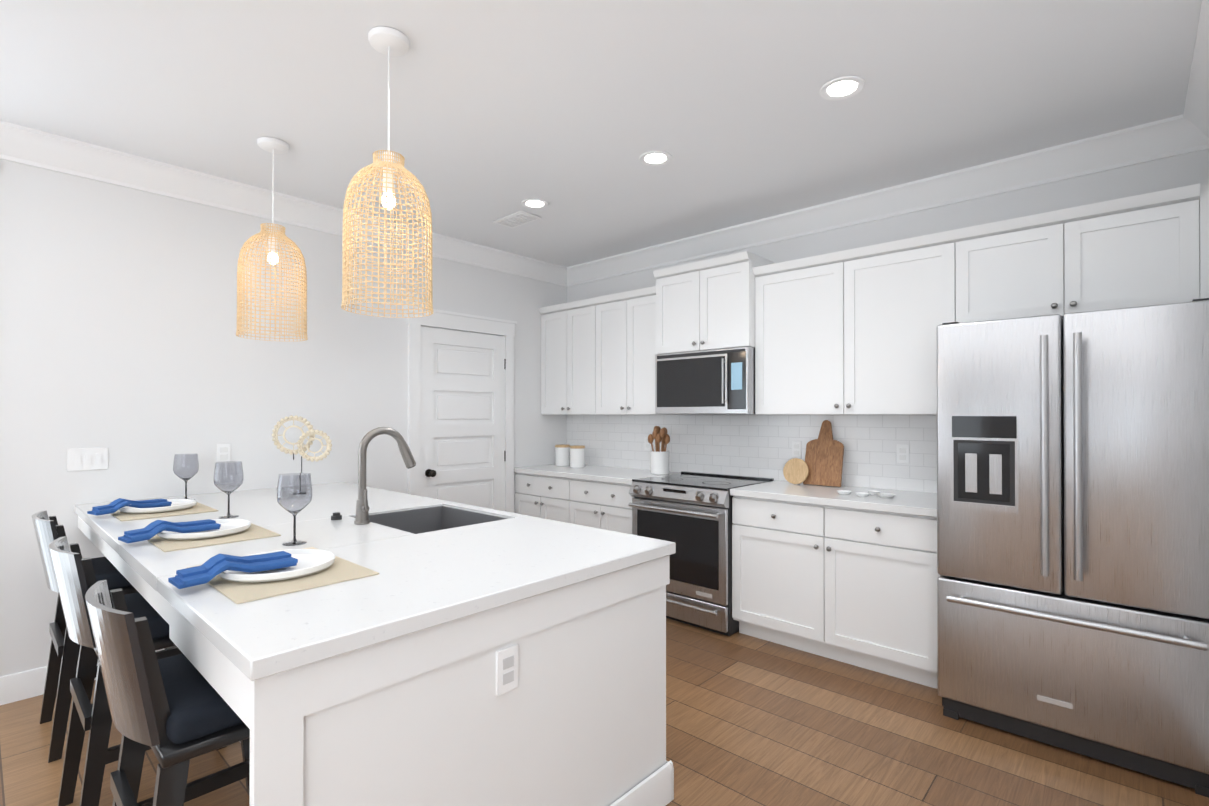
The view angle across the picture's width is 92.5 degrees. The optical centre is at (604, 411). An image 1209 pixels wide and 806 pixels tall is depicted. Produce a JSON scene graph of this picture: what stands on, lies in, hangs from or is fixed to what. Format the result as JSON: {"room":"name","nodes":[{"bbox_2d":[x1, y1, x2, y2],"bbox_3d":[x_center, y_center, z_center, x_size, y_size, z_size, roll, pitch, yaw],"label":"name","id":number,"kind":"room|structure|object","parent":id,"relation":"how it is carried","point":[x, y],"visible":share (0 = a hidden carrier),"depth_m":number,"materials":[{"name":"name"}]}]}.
{"room":"kitchen","nodes":[
{"label":"kitchen","id":0,"kind":"room"},
{"bbox_2d":[0,159,566,679],"bbox_3d":[-2.802,0.021,2.893,0.120,2.727,7.120,0,0,42],"label":"wall","id":1,"kind":"structure","parent":0,"point":[124,343],"depth_m":3.22,"materials":[{"name":"white paint"}]},
{"bbox_2d":[0,666,57,704],"bbox_3d":[-2.781,1.318,2.810,0.014,0.132,0.304,0,0,42],"label":"baseboard","id":2,"kind":"structure","parent":1,"relation":"attached to","point":[22,685],"depth_m":2.77,"materials":[{"name":"white"}]},
{"bbox_2d":[67,447,107,470],"bbox_3d":[-2.645,0.243,2.964,0.010,0.115,0.160,0,0,42],"label":"switch plate","id":3,"kind":"object","parent":1,"relation":"attached to","point":[81,459],"visible":1,"depth_m":2.96,"materials":[{"name":"white plastic"}]},
{"bbox_2d":[217,443,230,461],"bbox_3d":[-2.240,0.245,3.407,0.009,0.115,0.070,0,0,42],"label":"outlet","id":4,"kind":"object","parent":1,"relation":"attached to","point":[223,452],"visible":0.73,"depth_m":3.40,"materials":[{"name":"white plastic"}]},
{"bbox_2d":[0,120,571,286],"bbox_3d":[-2.717,-1.270,2.821,0.112,0.145,7.120,0,0,42],"label":"crown molding","id":5,"kind":"structure","parent":1,"relation":"attached to","point":[20,144],"depth_m":3.33,"materials":[{"name":"white"}]},
{"bbox_2d":[405,305,516,512],"bbox_3d":[-1.112,0.308,4.614,0.046,2.172,1.015,0,0,42],"label":"door frame","id":6,"kind":"structure","parent":1,"relation":"attached to","point":[437,318],"depth_m":4.49,"materials":[{"name":"white wood"}]},
{"bbox_2d":[420,327,505,510],"bbox_3d":[-1.087,0.374,4.597,0.101,2.022,0.793,0,0,42],"label":"door","id":7,"kind":"structure","parent":1,"relation":"in","point":[462,454],"depth_m":4.61,"materials":[{"name":"white wood"}]},
{"bbox_2d":[538,299,585,414],"bbox_3d":[-0.192,-0.455,5.106,0.739,0.958,0.328,0,0,42],"label":"upper cabinet","id":8,"kind":"object","parent":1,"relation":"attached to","point":[563,326],"depth_m":5.03,"materials":[{"name":"white wood"}]},
{"bbox_2d":[568,116,1208,285],"bbox_3d":[1.220,-1.264,3.967,4.110,0.145,0.112,0,0,42],"label":"crown molding","id":9,"kind":"structure","parent":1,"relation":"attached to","point":[1156,140],"depth_m":3.38,"materials":[{"name":"white"}]},
{"bbox_2d":[0,0,1201,266],"bbox_3d":[-0.167,-1.405,0.500,7.250,0.100,7.340,0,0,42],"label":"ceiling","id":10,"kind":"structure","parent":0,"point":[570,112],"depth_m":2.45,"materials":[{"name":"white paint"}]},
{"bbox_2d":[257,137,288,264],"bbox_3d":[-1.655,-1.038,2.892,0.140,0.605,0.140,0,0,42],"label":"fitting","id":11,"kind":"object","parent":10,"relation":"hanging from","point":[272,145],"visible":0.79,"depth_m":2.88,"materials":[{"name":"white"}]},
{"bbox_2d":[236,223,307,340],"bbox_3d":[-1.655,-0.648,2.890,0.310,0.556,0.311,0,0,42],"label":"shade","id":12,"kind":"object","parent":11,"relation":"hanging from","point":[241,318],"visible":0.98,"depth_m":2.85,"materials":[{"name":"beige wicker"}]},
{"bbox_2d":[368,26,408,209],"bbox_3d":[-0.778,-1.037,2.088,0.140,0.615,0.140,0,0,42],"label":"fitting","id":13,"kind":"object","parent":10,"relation":"hanging from","point":[389,41],"visible":0.81,"depth_m":2.07,"materials":[{"name":"white"}]},
{"bbox_2d":[341,150,432,317],"bbox_3d":[-0.778,-0.642,2.086,0.310,0.556,0.311,0,0,42],"label":"shade","id":14,"kind":"object","parent":13,"relation":"hanging from","point":[375,166],"visible":0.98,"depth_m":2.02,"materials":[{"name":"beige wicker"}]},
{"bbox_2d":[492,210,541,227],"bbox_3d":[-0.608,-1.327,4.008,0.320,0.014,0.180,0,0,42],"label":"ceiling vent","id":15,"kind":"object","parent":10,"relation":"in","point":[517,219],"visible":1,"depth_m":3.98,"materials":[{"name":"white metal"}]},
{"bbox_2d":[521,198,548,208],"bbox_3d":[-0.446,-1.333,3.711,0.176,0.006,0.176,0,0,42],"label":"recessed light","id":16,"kind":"object","parent":10,"relation":"in","point":[533,203],"visible":0.98,"depth_m":3.70,"materials":[{"name":"white"}]},
{"bbox_2d":[639,150,671,165],"bbox_3d":[0.270,-1.336,3.056,0.176,0.006,0.176,0,0,42],"label":"recessed light","id":17,"kind":"object","parent":10,"relation":"in","point":[654,158],"visible":0.96,"depth_m":3.05,"materials":[{"name":"white"}]},
{"bbox_2d":[819,76,864,100],"bbox_3d":[0.985,-1.340,2.401,0.176,0.006,0.176,0,0,42],"label":"recessed light","id":18,"kind":"object","parent":10,"relation":"in","point":[841,88],"visible":1,"depth_m":2.39,"materials":[{"name":"white"}]},
{"bbox_2d":[1176,0,1208,151],"bbox_3d":[1.769,-1.276,1.607,0.112,0.145,2.590,0,0,42],"label":"crown molding","id":19,"kind":"structure","parent":10,"relation":"attached to","point":[1186,130],"depth_m":2.41,"materials":[{"name":"white"}]},
{"bbox_2d":[0,618,1208,805],"bbox_3d":[-0.167,1.423,0.485,7.250,0.100,7.340,0,0,42],"label":"floor","id":20,"kind":"structure","parent":0,"point":[752,721],"depth_m":2.35,"materials":[{"name":"brown wood"}]},
{"bbox_2d":[31,510,182,762],"bbox_3d":[-2.195,0.911,2.604,0.449,0.945,0.547,0,0,42],"label":"stool","id":21,"kind":"object","parent":20,"relation":"on","point":[63,660],"visible":0.4,"depth_m":2.38,"materials":[{"name":"black wood"}]},
{"bbox_2d":[49,536,249,805],"bbox_3d":[-1.598,0.908,2.057,0.449,0.945,0.547,0,0,42],"label":"stool","id":22,"kind":"object","parent":20,"relation":"on","point":[75,576],"visible":0.42,"depth_m":1.82,"materials":[{"name":"black wood"}]},
{"bbox_2d":[85,580,249,805],"bbox_3d":[-1.001,0.905,1.524,0.449,0.945,0.547,0,0,42],"label":"stool","id":23,"kind":"object","parent":20,"relation":"on","point":[176,713],"visible":0.65,"depth_m":1.30,"materials":[{"name":"black wood"}]},
{"bbox_2d":[78,510,675,805],"bbox_3d":[-1.213,0.946,2.501,2.742,0.874,1.332,0,0,42],"label":"kitchen island","id":24,"kind":"object","parent":20,"relation":"on","point":[454,654],"depth_m":1.51,"materials":[{"name":"white wood"}]},
{"bbox_2d":[75,482,675,685],"bbox_3d":[-1.213,0.489,2.499,2.748,0.040,1.350,0,0,42],"label":"island countertop","id":25,"kind":"structure","parent":24,"relation":"on","point":[430,575],"depth_m":1.79,"materials":[{"name":"white stone"}]},
{"bbox_2d":[111,502,217,520],"bbox_3d":[-2.119,0.467,2.763,0.480,0.004,0.355,0,0,42],"label":"placemat","id":26,"kind":"object","parent":25,"relation":"on","point":[195,509],"visible":0.5,"depth_m":2.64,"materials":[{"name":"beige fabric"}]},
{"bbox_2d":[119,499,196,512],"bbox_3d":[-2.124,0.450,2.757,0.298,0.028,0.298,0,0,42],"label":"plate","id":27,"kind":"object","parent":26,"relation":"on","point":[178,504],"visible":0.73,"depth_m":2.68,"materials":[{"name":"white ceramic"}]},
{"bbox_2d":[87,498,171,515],"bbox_3d":[-2.175,0.425,2.660,0.110,0.055,0.280,0,0,30],"label":"napkin","id":28,"kind":"object","parent":27,"relation":"on","point":[114,505],"visible":0.98,"depth_m":2.62,"materials":[{"name":"blue fabric"}]},
{"bbox_2d":[173,454,198,499],"bbox_3d":[-2.231,0.348,3.086,0.113,0.245,0.113,0,0,42],"label":"wine glass","id":29,"kind":"object","parent":25,"relation":"on","point":[185,467],"visible":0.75,"depth_m":3.05,"materials":[{"name":"grey"}]},
{"bbox_2d":[148,523,280,551],"bbox_3d":[-1.514,0.464,2.209,0.480,0.004,0.355,0,0,42],"label":"placemat","id":30,"kind":"object","parent":25,"relation":"on","point":[252,531],"visible":0.5,"depth_m":2.08,"materials":[{"name":"beige fabric"}]},
{"bbox_2d":[157,519,250,539],"bbox_3d":[-1.520,0.448,2.204,0.298,0.028,0.298,0,0,42],"label":"plate","id":31,"kind":"object","parent":30,"relation":"on","point":[230,526],"visible":0.6,"depth_m":2.15,"materials":[{"name":"white ceramic"}]},
{"bbox_2d":[118,519,220,542],"bbox_3d":[-1.579,0.422,2.111,0.110,0.055,0.280,0,0,35],"label":"napkin","id":32,"kind":"object","parent":31,"relation":"on","point":[150,530],"visible":1,"depth_m":2.08,"materials":[{"name":"blue fabric"}]},
{"bbox_2d":[213,461,243,518],"bbox_3d":[-1.670,0.346,2.573,0.113,0.245,0.113,0,0,42],"label":"wine glass","id":33,"kind":"object","parent":25,"relation":"on","point":[228,478],"visible":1,"depth_m":2.54,"materials":[{"name":"grey"}]},
{"bbox_2d":[187,547,378,603],"bbox_3d":[-0.939,0.462,1.682,0.480,0.004,0.355,0,0,42],"label":"placemat","id":34,"kind":"object","parent":25,"relation":"on","point":[339,570],"visible":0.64,"depth_m":1.55,"materials":[{"name":"beige fabric"}]},
{"bbox_2d":[218,549,334,581],"bbox_3d":[-0.944,0.445,1.677,0.298,0.028,0.298,0,0,42],"label":"plate","id":35,"kind":"object","parent":34,"relation":"on","point":[311,561],"visible":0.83,"depth_m":1.64,"materials":[{"name":"white ceramic"}]},
{"bbox_2d":[168,551,297,588],"bbox_3d":[-1.012,0.419,1.590,0.120,0.055,0.283,0,0,42],"label":"napkin","id":36,"kind":"object","parent":35,"relation":"on","point":[208,570],"visible":1,"depth_m":1.56,"materials":[{"name":"blue fabric"}]},
{"bbox_2d":[276,473,312,545],"bbox_3d":[-1.095,0.343,2.046,0.113,0.245,0.113,0,0,42],"label":"wine glass","id":37,"kind":"object","parent":25,"relation":"on","point":[294,495],"visible":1,"depth_m":2.01,"materials":[{"name":"grey"}]},
{"bbox_2d":[272,415,331,472],"bbox_3d":[-1.713,0.246,3.280,0.208,0.452,0.258,0,0,42],"label":"rings","id":38,"kind":"object","parent":25,"relation":"on","point":[302,446],"visible":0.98,"depth_m":3.27,"materials":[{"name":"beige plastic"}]},
{"bbox_2d":[331,512,341,519],"bbox_3d":[-1.165,0.453,2.517,0.044,0.029,0.044,0,0,42],"label":"switch","id":39,"kind":"object","parent":25,"relation":"on","point":[336,516],"visible":1,"depth_m":2.50,"materials":[{"name":"grey plastic"}]},
{"bbox_2d":[354,427,415,524],"bbox_3d":[-0.926,0.266,2.490,0.112,0.403,0.275,0,0,42],"label":"faucet","id":40,"kind":"object","parent":25,"relation":"on","point":[362,513],"visible":1,"depth_m":2.42,"materials":[{"name":"silver metal"}]},
{"bbox_2d":[515,474,561,521],"bbox_3d":[-0.294,0.959,4.989,0.738,0.874,0.628,0,0,42],"label":"base cabinet","id":41,"kind":"object","parent":20,"relation":"on","point":[535,495],"depth_m":4.80,"materials":[{"name":"white wood"}]},
{"bbox_2d":[562,478,633,533],"bbox_3d":[0.162,0.956,4.572,0.739,0.874,0.628,0,0,42],"label":"base cabinet","id":42,"kind":"object","parent":20,"relation":"on","point":[601,505],"depth_m":4.34,"materials":[{"name":"white wood"}]},
{"bbox_2d":[514,462,681,485],"bbox_3d":[-0.074,0.500,4.774,1.356,0.040,0.653,0,0,42],"label":"countertop","id":43,"kind":"structure","parent":42,"relation":"on","point":[624,475],"depth_m":4.62,"materials":[{"name":"white stone"}]},
{"bbox_2d":[555,444,569,465],"bbox_3d":[-0.376,0.388,5.170,0.132,0.186,0.132,0,0,42],"label":"canister","id":44,"kind":"object","parent":43,"relation":"on","point":[562,454],"visible":1,"depth_m":5.12,"materials":[{"name":"white ceramic"}]},
{"bbox_2d":[570,445,584,467],"bbox_3d":[-0.234,0.388,5.014,0.132,0.186,0.132,0,0,42],"label":"canister","id":45,"kind":"object","parent":43,"relation":"on","point":[577,456],"visible":1,"depth_m":4.96,"materials":[{"name":"white ceramic"}]},
{"bbox_2d":[648,426,669,474],"bbox_3d":[0.434,0.293,4.465,0.172,0.369,0.159,0,0,42],"label":"utensil crock","id":46,"kind":"object","parent":43,"relation":"on","point":[659,461],"visible":1,"depth_m":4.41,"materials":[{"name":"white ceramic"}]},
{"bbox_2d":[628,471,773,635],"bbox_3d":[0.657,0.925,4.001,0.756,0.930,0.701,0,0,42],"label":"range","id":47,"kind":"object","parent":20,"relation":"on","point":[689,514],"visible":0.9,"depth_m":3.71,"materials":[{"name":"grey metal"}]},
{"bbox_2d":[732,498,940,688],"bbox_3d":[1.421,0.950,3.419,1.148,0.874,0.628,0,0,42],"label":"base cabinet","id":48,"kind":"object","parent":20,"relation":"on","point":[830,572],"depth_m":3.14,"materials":[{"name":"white wood"}]},
{"bbox_2d":[730,478,936,517],"bbox_3d":[1.413,0.493,3.412,1.148,0.040,0.653,0,0,42],"label":"countertop","id":49,"kind":"structure","parent":48,"relation":"on","point":[920,503],"depth_m":3.27,"materials":[{"name":"white stone"}]},
{"bbox_2d":[783,458,808,483],"bbox_3d":[1.256,0.390,3.798,0.170,0.169,0.050,0,0,42],"label":"round board","id":50,"kind":"object","parent":49,"relation":"on","point":[795,470],"visible":0.96,"depth_m":3.79,"materials":[{"name":"brown wood"}]},
{"bbox_2d":[803,420,843,486],"bbox_3d":[1.421,0.263,3.743,0.240,0.421,0.106,0,0,42],"label":"cutting board","id":51,"kind":"object","parent":49,"relation":"on","point":[824,454],"visible":0.96,"depth_m":3.73,"materials":[{"name":"brown wood"}]},
{"bbox_2d":[836,490,852,494],"bbox_3d":[1.376,0.463,3.322,0.090,0.018,0.090,0,0,42],"label":"dish","id":52,"kind":"object","parent":49,"relation":"on","point":[845,492],"visible":1,"depth_m":3.31,"materials":[{"name":"white ceramic"}]},
{"bbox_2d":[855,492,869,496],"bbox_3d":[1.437,0.463,3.225,0.080,0.018,0.080,0,0,42],"label":"dish","id":53,"kind":"object","parent":49,"relation":"on","point":[861,494],"visible":1,"depth_m":3.21,"materials":[{"name":"white ceramic"}]},
{"bbox_2d":[868,490,880,494],"bbox_3d":[1.539,0.463,3.308,0.070,0.018,0.070,0,0,42],"label":"dish","id":54,"kind":"object","parent":49,"relation":"on","point":[872,492],"visible":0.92,"depth_m":3.30,"materials":[{"name":"white ceramic"}]},
{"bbox_2d":[876,493,895,497],"bbox_3d":[1.552,0.462,3.188,0.100,0.018,0.100,0,0,42],"label":"dish","id":55,"kind":"object","parent":49,"relation":"on","point":[886,495],"visible":1,"depth_m":3.17,"materials":[{"name":"white ceramic"}]},
{"bbox_2d":[936,298,1208,797],"bbox_3d":[2.093,0.488,2.602,0.906,1.790,0.873,0,0,42],"label":"refrigerator","id":56,"kind":"object","parent":20,"relation":"on","point":[1073,530],"visible":1,"depth_m":2.28,"materials":[{"name":"grey metal"}]},
{"bbox_2d":[567,149,1208,302],"bbox_3d":[1.250,0.027,4.090,4.480,2.727,0.120,0,0,42],"label":"wall","id":57,"kind":"structure","parent":0,"point":[1187,169],"depth_m":3.25,"materials":[{"name":"white paint"}]},
{"bbox_2d":[586,287,677,414],"bbox_3d":[0.263,-0.458,4.689,0.738,0.958,0.328,0,0,42],"label":"upper cabinet","id":58,"kind":"object","parent":57,"relation":"attached to","point":[620,357],"depth_m":4.59,"materials":[{"name":"white wood"}]},
{"bbox_2d":[654,251,773,354],"bbox_3d":[0.793,-0.729,4.158,0.764,0.609,0.398,0,0,42],"label":"upper cabinet","id":59,"kind":"object","parent":57,"relation":"attached to","point":[708,304],"depth_m":3.97,"materials":[{"name":"white wood"}]},
{"bbox_2d":[655,347,754,413],"bbox_3d":[0.774,-0.202,4.134,0.756,0.437,0.456,0,0,42],"label":"microwave","id":60,"kind":"object","parent":59,"relation":"attached to","point":[718,381],"visible":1,"depth_m":3.95,"materials":[{"name":"silver metal"}]},
{"bbox_2d":[754,231,949,413],"bbox_3d":[1.522,-0.463,3.536,1.148,0.958,0.328,0,0,42],"label":"upper cabinet","id":61,"kind":"object","parent":57,"relation":"attached to","point":[851,331],"depth_m":3.38,"materials":[{"name":"white wood"}]},
{"bbox_2d":[950,183,1208,322],"bbox_3d":[2.302,-0.699,2.823,0.968,0.495,0.328,0,0,42],"label":"upper cabinet","id":62,"kind":"object","parent":57,"relation":"attached to","point":[1152,248],"depth_m":2.67,"materials":[{"name":"white wood"}]}
]}

